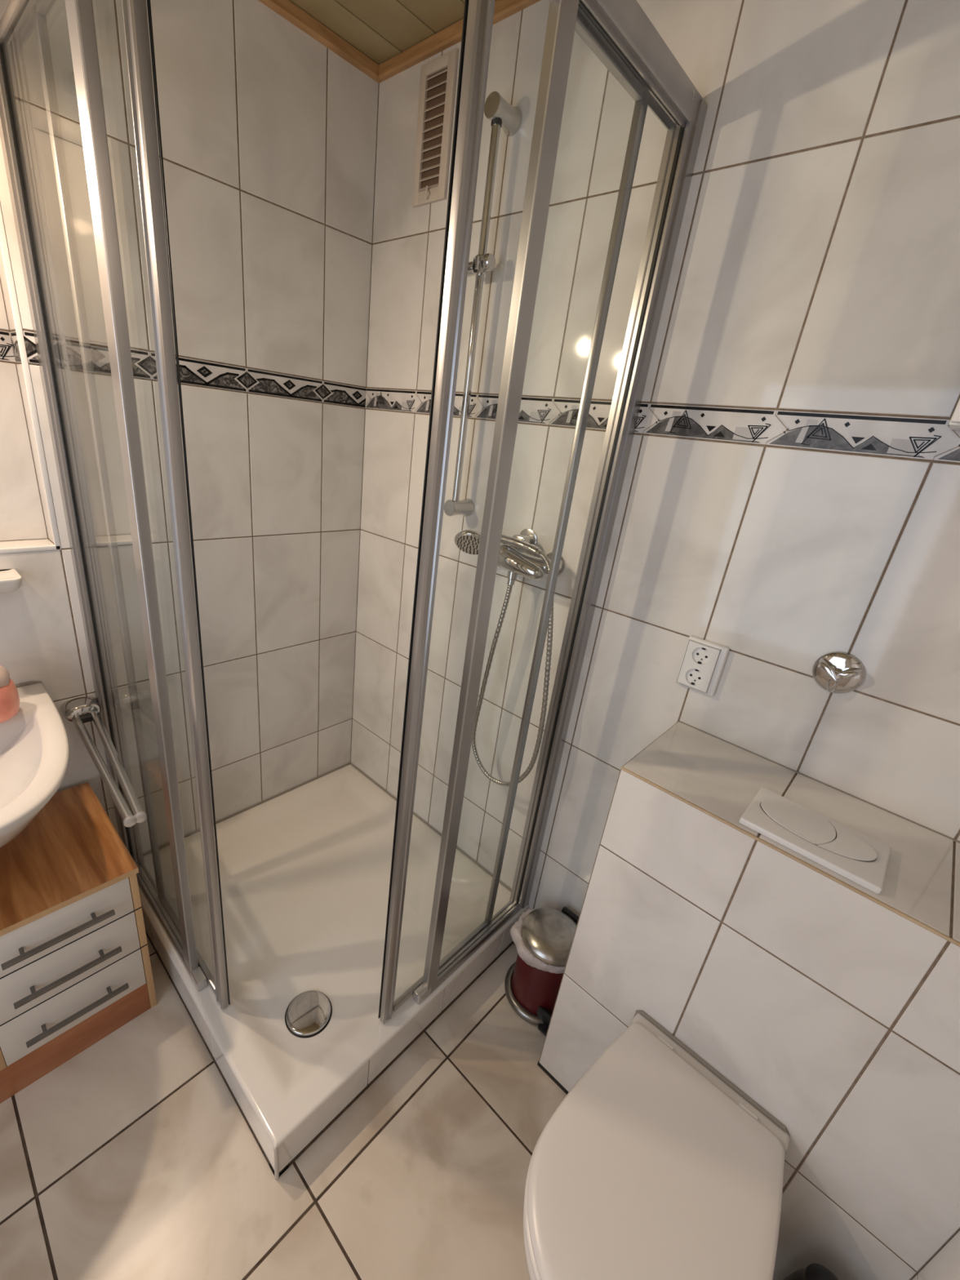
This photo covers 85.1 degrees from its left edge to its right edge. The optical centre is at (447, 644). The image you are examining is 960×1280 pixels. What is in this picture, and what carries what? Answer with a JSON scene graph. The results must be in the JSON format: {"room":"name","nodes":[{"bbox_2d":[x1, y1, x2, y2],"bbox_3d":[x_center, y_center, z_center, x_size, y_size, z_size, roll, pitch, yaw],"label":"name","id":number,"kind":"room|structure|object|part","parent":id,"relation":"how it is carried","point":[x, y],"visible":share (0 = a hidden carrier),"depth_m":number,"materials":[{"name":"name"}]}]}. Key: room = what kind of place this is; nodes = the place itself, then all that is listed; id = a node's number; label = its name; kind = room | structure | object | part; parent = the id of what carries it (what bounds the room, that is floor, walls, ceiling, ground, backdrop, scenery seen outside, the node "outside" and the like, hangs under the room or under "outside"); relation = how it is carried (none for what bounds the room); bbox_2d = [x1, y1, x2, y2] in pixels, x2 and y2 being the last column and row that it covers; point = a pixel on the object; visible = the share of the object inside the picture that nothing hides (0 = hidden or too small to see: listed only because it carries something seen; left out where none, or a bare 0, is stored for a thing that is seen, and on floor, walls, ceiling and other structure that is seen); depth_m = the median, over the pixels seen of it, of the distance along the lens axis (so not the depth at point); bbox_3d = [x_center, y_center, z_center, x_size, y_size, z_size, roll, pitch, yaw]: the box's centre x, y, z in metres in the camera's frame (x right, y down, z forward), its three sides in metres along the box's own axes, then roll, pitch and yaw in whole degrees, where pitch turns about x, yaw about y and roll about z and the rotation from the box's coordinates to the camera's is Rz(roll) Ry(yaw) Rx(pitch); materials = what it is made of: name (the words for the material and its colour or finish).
{"room":"bathroom","nodes":[
{"label":"bathroom","id":0,"kind":"room"},
{"bbox_2d":[0,0,378,853],"bbox_3d":[-1.082,-0.308,1.299,0.202,2.475,2.200,25,29,38],"label":"wall","id":1,"kind":"structure","parent":0,"point":[268,135],"depth_m":1.43,"materials":[{"name":"tile"}]},
{"bbox_2d":[0,568,22,592],"bbox_3d":[-1.058,-0.133,1.185,0.090,0.055,0.143,25,29,38],"label":"soap dish","id":2,"kind":"object","parent":1,"relation":"attached to","point":[11,580],"visible":1,"depth_m":1.20,"materials":[{"name":"white ceramic"}]},
{"bbox_2d":[0,205,61,553],"bbox_3d":[-1.187,-0.566,0.878,0.008,0.883,0.761,25,29,38],"label":"trim","id":3,"kind":"structure","parent":1,"relation":"attached to","point":[3,244],"depth_m":1.17,"materials":[{"name":"white plastic"}]},
{"bbox_2d":[0,681,69,847],"bbox_3d":[-1.087,0.268,0.979,0.576,0.312,0.648,25,29,38],"label":"washbasin","id":4,"kind":"object","parent":1,"relation":"attached to","point":[34,748],"visible":1,"depth_m":1.13,"materials":[{"name":"white ceramic"}]},
{"bbox_2d":[0,665,19,723],"bbox_3d":[-1.045,0.107,1.179,0.112,0.133,0.112,25,29,38],"label":"soap dispenser","id":5,"kind":"object","parent":4,"relation":"on","point":[9,695],"visible":1,"depth_m":1.18,"materials":[{"name":"pink plastic"}]},
{"bbox_3d":[-1.041,0.069,1.163,0.099,0.050,0.099,25,29,38],"label":"pot lid","id":6,"kind":"part","parent":5,"relation":"part of","materials":[{"name":"beige plastic"}]},
{"bbox_2d":[60,696,146,826],"bbox_3d":[-0.836,0.265,1.285,0.086,0.052,0.554,-16,31,-43],"label":"towel rail","id":7,"kind":"object","parent":1,"relation":"attached to","point":[81,710],"visible":1,"depth_m":1.27,"materials":[{"name":"silver metal"}]},
{"bbox_3d":[-1.010,0.181,1.440,0.056,0.052,0.086,25,29,38],"label":"rail mount","id":8,"kind":"part","parent":7,"relation":"part of","materials":[{"name":"silver metal"}]},
{"bbox_3d":[-0.840,0.285,1.258,0.020,0.020,0.495,-15,31,-42],"label":"arm","id":9,"kind":"part","parent":7,"relation":"part of","materials":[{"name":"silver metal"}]},
{"bbox_3d":[-0.818,0.279,1.280,0.020,0.020,0.497,-13,29,-39],"label":"arm","id":10,"kind":"part","parent":7,"relation":"part of","materials":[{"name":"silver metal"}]},
{"bbox_2d":[258,0,382,83],"bbox_3d":[-0.912,-1.379,0.737,0.016,0.029,2.099,25,29,38],"label":"trim","id":11,"kind":"structure","parent":1,"relation":"attached to","point":[290,11],"depth_m":1.33,"materials":[{"name":"brown wood"}]},
{"bbox_2d":[0,935,566,1279],"bbox_3d":[-0.520,1.220,1.120,2.248,0.081,2.300,25,29,38],"label":"floor","id":12,"kind":"structure","parent":0,"point":[134,1157],"depth_m":1.17,"materials":[{"name":"tile"}]},
{"bbox_2d":[0,782,156,1103],"bbox_3d":[-1.044,0.746,1.352,0.445,0.505,0.370,25,29,38],"label":"vanity cabinet","id":13,"kind":"object","parent":12,"relation":"on","point":[75,965],"visible":1,"depth_m":1.25,"materials":[{"name":"brown wood"}]},
{"bbox_3d":[-0.867,0.652,1.169,0.030,0.010,0.208,25,29,38],"label":"bar handle","id":14,"kind":"part","parent":13,"relation":"part of","materials":[{"name":"silver metal"}]},
{"bbox_3d":[-0.882,0.640,1.183,0.017,0.112,0.293,25,29,38],"label":"drawer","id":15,"kind":"part","parent":13,"relation":"part of","materials":[{"name":"white laminate"}]},
{"bbox_3d":[-0.880,0.766,1.216,0.030,0.010,0.208,25,29,38],"label":"bar handle","id":16,"kind":"part","parent":13,"relation":"part of","materials":[{"name":"silver metal"}]},
{"bbox_3d":[-0.896,0.754,1.230,0.017,0.129,0.293,25,29,38],"label":"drawer","id":17,"kind":"part","parent":13,"relation":"part of","materials":[{"name":"white laminate"}]},
{"bbox_3d":[-0.910,0.878,1.281,0.017,0.132,0.293,25,29,38],"label":"drawer","id":18,"kind":"part","parent":13,"relation":"part of","materials":[{"name":"white laminate"}]},
{"bbox_3d":[-0.894,0.890,1.267,0.030,0.010,0.208,25,29,38],"label":"bar handle","id":19,"kind":"part","parent":13,"relation":"part of","materials":[{"name":"silver metal"}]},
{"bbox_2d":[137,762,528,1179],"bbox_3d":[-0.407,0.855,1.746,0.999,0.140,0.925,25,29,38],"label":"shower tray","id":20,"kind":"object","parent":12,"relation":"on","point":[305,868],"visible":0.84,"depth_m":1.56,"materials":[{"name":"white ceramic"}]},
{"bbox_2d":[0,0,707,1023],"bbox_3d":[-0.290,-0.143,1.343,0.990,2.038,0.910,25,29,38],"label":"cabin","id":21,"kind":"object","parent":20,"relation":"on","point":[620,33],"visible":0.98,"depth_m":0.98,"materials":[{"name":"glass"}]},
{"bbox_3d":[-0.485,-0.967,0.671,0.985,0.054,0.042,25,29,38],"label":"rail","id":22,"kind":"part","parent":21,"relation":"part of","materials":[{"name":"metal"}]},
{"bbox_3d":[-0.523,-0.964,0.726,0.372,0.018,0.014,25,29,38],"label":"rail","id":23,"kind":"part","parent":21,"relation":"part of","materials":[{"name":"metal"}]},
{"bbox_3d":[-0.587,-0.039,1.034,0.045,1.955,0.021,25,29,38],"label":"leading post","id":24,"kind":"part","parent":21,"relation":"part of","materials":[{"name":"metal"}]},
{"bbox_3d":[-0.847,0.801,1.546,0.481,0.031,0.023,25,29,38],"label":"rail","id":25,"kind":"part","parent":21,"relation":"part of","materials":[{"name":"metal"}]},
{"bbox_3d":[-0.730,0.839,1.469,0.372,0.018,0.014,25,29,38],"label":"rail","id":26,"kind":"part","parent":21,"relation":"part of","materials":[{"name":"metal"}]},
{"bbox_3d":[-0.012,0.911,1.493,0.014,0.018,0.379,25,29,38],"label":"rail","id":27,"kind":"part","parent":21,"relation":"part of","materials":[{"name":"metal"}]},
{"bbox_3d":[0.088,0.898,1.570,0.023,0.031,0.406,25,29,38],"label":"rail","id":28,"kind":"part","parent":21,"relation":"part of","materials":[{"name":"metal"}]},
{"bbox_3d":[0.055,0.027,1.054,0.021,1.955,0.040,25,29,38],"label":"leading post","id":29,"kind":"part","parent":21,"relation":"part of","materials":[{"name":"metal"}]},
{"bbox_3d":[0.195,-0.892,0.750,0.014,0.018,0.379,25,29,38],"label":"rail","id":30,"kind":"part","parent":21,"relation":"part of","materials":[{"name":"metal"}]},
{"bbox_3d":[0.154,-0.898,0.681,0.042,0.054,0.903,25,29,38],"label":"rail","id":31,"kind":"part","parent":21,"relation":"part of","materials":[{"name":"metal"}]},
{"bbox_2d":[504,906,578,1036],"bbox_3d":[0.293,0.941,1.546,0.211,0.281,0.212,25,29,38],"label":"pedal bin","id":32,"kind":"object","parent":12,"relation":"on","point":[548,934],"visible":0.71,"depth_m":1.49,"materials":[{"name":"red metal"}]},
{"bbox_2d":[510,908,564,973],"bbox_3d":[0.288,0.874,1.523,0.203,0.082,0.192,25,29,38],"label":"bag","id":33,"kind":"object","parent":32,"relation":"in","point":[524,953],"visible":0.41,"depth_m":1.46,"materials":[{"name":"white plastic"}]},
{"bbox_3d":[0.306,0.830,1.500,0.181,0.040,0.181,25,29,38],"label":"bin lid","id":34,"kind":"part","parent":32,"relation":"part of","materials":[{"name":"metal"}]},
{"bbox_2d":[782,1263,838,1279],"bbox_3d":[0.628,1.220,0.933,0.103,0.300,0.103,25,29,38],"label":"toilet brush","id":35,"kind":"object","parent":12,"relation":"on","point":[813,1271],"visible":1,"depth_m":0.90,"materials":[{"name":"black plastic"}]},
{"bbox_2d":[288,0,496,64],"bbox_3d":[-0.252,-1.117,0.157,2.248,0.066,2.300,25,29,38],"label":"ceiling","id":36,"kind":"structure","parent":0,"point":[381,30],"depth_m":1.28,"materials":[{"name":"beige wood panelling"}]},
{"bbox_2d":[350,0,959,916],"bbox_3d":[0.463,-0.153,1.353,2.049,2.475,0.152,25,29,38],"label":"wall","id":37,"kind":"structure","parent":0,"point":[789,498],"depth_m":1.07,"materials":[{"name":"tile"}]},
{"bbox_2d":[412,48,458,207],"bbox_3d":[-0.039,-1.350,1.376,0.128,0.297,0.019,25,29,38],"label":"air vent","id":38,"kind":"object","parent":37,"relation":"in","point":[437,81],"visible":1,"depth_m":1.37,"materials":[{"name":"beige plastic"}]},
{"bbox_3d":[-0.054,-1.229,1.421,0.015,0.030,0.010,25,29,38],"label":"shutter knob","id":39,"kind":"part","parent":38,"relation":"part of","materials":[{"name":"beige plastic"}]},
{"bbox_2d":[378,0,540,81],"bbox_3d":[0.505,-1.268,0.859,1.930,0.029,0.016,25,29,38],"label":"trim","id":40,"kind":"structure","parent":37,"relation":"attached to","point":[451,35],"depth_m":1.31,"materials":[{"name":"brown wood"}]},
{"bbox_2d":[444,91,522,515],"bbox_3d":[0.066,-0.813,1.367,0.087,0.942,0.106,25,29,38],"label":"slide bar","id":41,"kind":"object","parent":37,"relation":"attached to","point":[501,113],"visible":1,"depth_m":1.28,"materials":[{"name":"silver metal"}]},
{"bbox_3d":[0.102,-0.941,1.286,0.023,0.038,0.037,25,29,38],"label":"clamp knob","id":42,"kind":"part","parent":41,"relation":"part of","materials":[{"name":"silver metal"}]},
{"bbox_2d":[497,528,564,580],"bbox_3d":[0.193,-0.240,1.404,0.221,0.128,0.115,25,29,38],"label":"shower mixer","id":43,"kind":"object","parent":37,"relation":"attached to","point":[513,560],"visible":0.66,"depth_m":1.37,"materials":[{"name":"silver metal"}]},
{"bbox_2d":[453,529,553,786],"bbox_3d":[0.131,0.070,1.487,0.369,0.741,0.080,25,29,38],"label":"shower","id":44,"kind":"object","parent":43,"relation":"on","point":[468,541],"visible":0.85,"depth_m":1.43,"materials":[{"name":"silver metal"}]},
{"bbox_3d":[0.065,-0.276,1.443,0.082,0.065,0.068,25,29,38],"label":"nozzle plate","id":45,"kind":"part","parent":44,"relation":"part of","materials":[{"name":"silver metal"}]},
{"bbox_3d":[0.160,-0.270,1.390,0.199,0.036,0.028,24,28,36],"label":"handle","id":46,"kind":"part","parent":44,"relation":"part of","materials":[{"name":"silver metal"}]},
{"bbox_3d":[0.185,-0.218,1.375,0.063,0.068,0.164,-9,27,-33],"label":"lever","id":47,"kind":"part","parent":43,"relation":"part of","materials":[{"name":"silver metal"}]},
{"bbox_2d":[675,635,729,696],"bbox_3d":[0.574,0.050,1.179,0.087,0.120,0.019,25,29,38],"label":"double socket","id":48,"kind":"object","parent":37,"relation":"attached to","point":[703,661],"visible":1,"depth_m":1.17,"materials":[{"name":"white plastic"}]},
{"bbox_2d":[812,652,865,693],"bbox_3d":[0.746,0.058,0.999,0.083,0.083,0.035,25,29,38],"label":"handle","id":49,"kind":"object","parent":37,"relation":"attached to","point":[839,673],"visible":1,"depth_m":0.99,"materials":[{"name":"silver metal"}]},
{"bbox_2d":[537,720,959,1279],"bbox_3d":[0.644,0.777,1.124,0.686,0.978,0.303,25,29,38],"label":"wall","id":50,"kind":"structure","parent":0,"point":[831,1002],"depth_m":0.93,"materials":[{"name":"tile"}]},
{"bbox_2d":[523,1009,790,1279],"bbox_3d":[0.334,1.041,0.930,0.350,0.343,0.509,25,29,38],"label":"toilet","id":51,"kind":"object","parent":50,"relation":"attached to","point":[654,1165],"visible":1,"depth_m":0.87,"materials":[{"name":"white plastic"}]},
{"bbox_3d":[0.331,1.060,0.937,0.349,0.301,0.506,25,29,38],"label":"bowl","id":52,"kind":"part","parent":51,"relation":"part of","materials":[{"name":"white ceramic"}]},
{"bbox_3d":[0.338,0.915,0.866,0.350,0.016,0.473,25,29,38],"label":"seat","id":53,"kind":"part","parent":51,"relation":"part of","materials":[{"name":"white plastic"}]},
{"bbox_2d":[738,787,890,893],"bbox_3d":[0.635,0.327,0.903,0.204,0.019,0.139,25,29,38],"label":"flush plate","id":54,"kind":"object","parent":50,"relation":"on","point":[861,859],"visible":1,"depth_m":0.88,"materials":[{"name":"white plastic"}]},
{"bbox_2d":[912,1231,959,1279],"bbox_3d":[0.381,0.405,-0.023,0.102,2.475,2.100,25,29,38],"label":"wall","id":55,"kind":"structure","parent":0,"point":[945,1265],"depth_m":0.80,"materials":[{"name":"tile"}]}
]}

